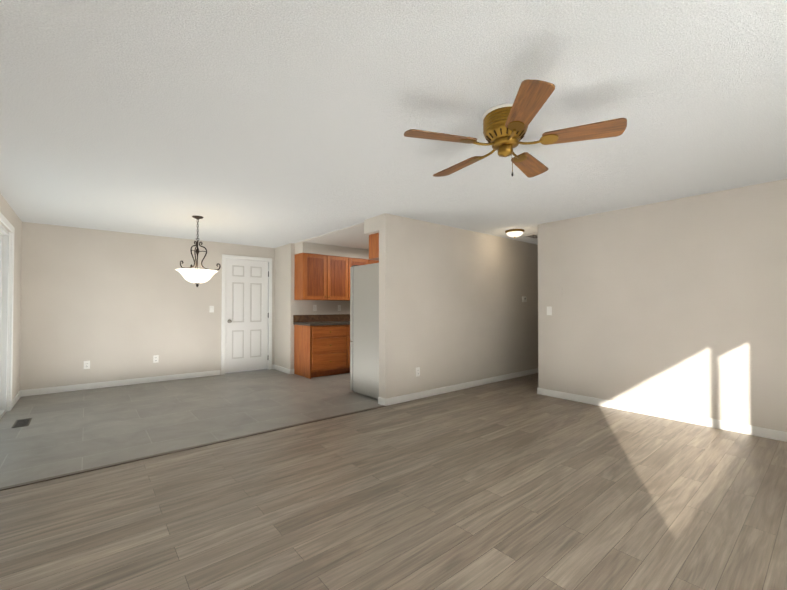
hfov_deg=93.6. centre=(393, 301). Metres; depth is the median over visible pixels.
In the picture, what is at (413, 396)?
baseboard
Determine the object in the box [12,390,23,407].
baseboard
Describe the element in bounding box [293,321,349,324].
countertop
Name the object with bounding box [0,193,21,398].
wall
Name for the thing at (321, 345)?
base cabinet
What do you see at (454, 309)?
wall
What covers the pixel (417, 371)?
electrical outlet
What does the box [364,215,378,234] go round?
soffit
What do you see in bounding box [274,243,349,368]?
wall
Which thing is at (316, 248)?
soffit
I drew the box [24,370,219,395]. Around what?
baseboard
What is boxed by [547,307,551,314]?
light switch
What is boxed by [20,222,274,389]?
wall
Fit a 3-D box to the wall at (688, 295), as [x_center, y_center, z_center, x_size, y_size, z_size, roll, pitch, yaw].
[3.118,0.077,3.719,0.120,2.300,3.470,1,-1,-40]
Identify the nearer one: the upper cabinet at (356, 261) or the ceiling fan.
the ceiling fan
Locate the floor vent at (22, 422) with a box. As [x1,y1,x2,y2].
[12,418,31,427]
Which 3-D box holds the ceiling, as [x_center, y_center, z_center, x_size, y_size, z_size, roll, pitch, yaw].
[0.634,-1.106,4.520,8.660,0.112,8.210,1,-1,-40]
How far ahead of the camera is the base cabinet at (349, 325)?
6.52 m
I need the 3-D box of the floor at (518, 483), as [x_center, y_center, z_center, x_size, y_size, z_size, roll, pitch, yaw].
[1.819,1.268,3.059,8.660,0.100,4.500,1,-1,-40]
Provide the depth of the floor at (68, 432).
4.00 m
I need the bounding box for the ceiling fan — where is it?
[404,79,626,177]
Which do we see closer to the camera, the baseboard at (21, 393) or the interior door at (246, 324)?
the baseboard at (21, 393)
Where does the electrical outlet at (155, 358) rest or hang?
attached to the wall at (111, 305)
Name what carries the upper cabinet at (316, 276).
attached to the wall at (287, 306)
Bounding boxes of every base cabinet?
[294,325,348,378]
[349,325,350,372]
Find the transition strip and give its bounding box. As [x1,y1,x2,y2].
[0,405,384,490]
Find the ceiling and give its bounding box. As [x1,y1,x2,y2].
[0,0,786,249]
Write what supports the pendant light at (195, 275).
hanging from the ceiling
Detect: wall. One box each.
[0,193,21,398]
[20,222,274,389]
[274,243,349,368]
[379,213,537,398]
[538,179,786,431]
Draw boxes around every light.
[175,215,220,286]
[505,229,524,237]
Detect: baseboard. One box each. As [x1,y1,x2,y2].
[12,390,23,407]
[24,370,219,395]
[272,365,291,373]
[384,368,537,405]
[537,387,786,441]
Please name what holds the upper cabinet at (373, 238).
attached to the wall at (454, 309)
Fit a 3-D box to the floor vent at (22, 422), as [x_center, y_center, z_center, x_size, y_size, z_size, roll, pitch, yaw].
[-3.760,1.223,3.742,0.120,0.007,0.320,1,-1,-40]
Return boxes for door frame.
[0,212,14,410]
[221,254,271,374]
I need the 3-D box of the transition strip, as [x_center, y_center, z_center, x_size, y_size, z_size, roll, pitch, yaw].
[-1.407,1.218,3.305,3.410,0.006,0.044,1,-1,-40]
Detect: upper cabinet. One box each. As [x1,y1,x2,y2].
[294,253,352,300]
[353,258,378,264]
[365,233,378,260]
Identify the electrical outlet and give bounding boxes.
[84,361,89,368]
[153,355,158,362]
[416,367,419,376]
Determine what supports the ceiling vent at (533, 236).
in the ceiling
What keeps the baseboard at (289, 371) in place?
attached to the wall at (287, 306)
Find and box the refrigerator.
[350,263,378,398]
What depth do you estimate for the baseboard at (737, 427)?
3.83 m
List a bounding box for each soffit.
[295,242,372,259]
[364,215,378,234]
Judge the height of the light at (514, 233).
0.108 m
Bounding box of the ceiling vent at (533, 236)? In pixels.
[525,234,537,237]
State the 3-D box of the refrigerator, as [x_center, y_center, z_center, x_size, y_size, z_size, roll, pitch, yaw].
[-0.099,0.371,5.130,0.760,1.753,0.796,1,-1,-40]
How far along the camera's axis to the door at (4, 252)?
4.13 m
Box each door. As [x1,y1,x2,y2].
[0,224,8,418]
[225,259,268,372]
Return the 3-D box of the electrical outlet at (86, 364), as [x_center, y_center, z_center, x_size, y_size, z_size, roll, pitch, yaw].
[-4.375,0.899,5.270,0.070,0.115,0.008,1,-1,-40]
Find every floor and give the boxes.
[0,369,381,487]
[0,373,786,589]
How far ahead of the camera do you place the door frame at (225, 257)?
6.66 m
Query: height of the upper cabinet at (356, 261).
0.804 m
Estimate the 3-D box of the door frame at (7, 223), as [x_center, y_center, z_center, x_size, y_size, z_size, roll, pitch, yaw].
[-3.637,0.174,3.332,0.036,2.095,2.380,1,-1,-40]

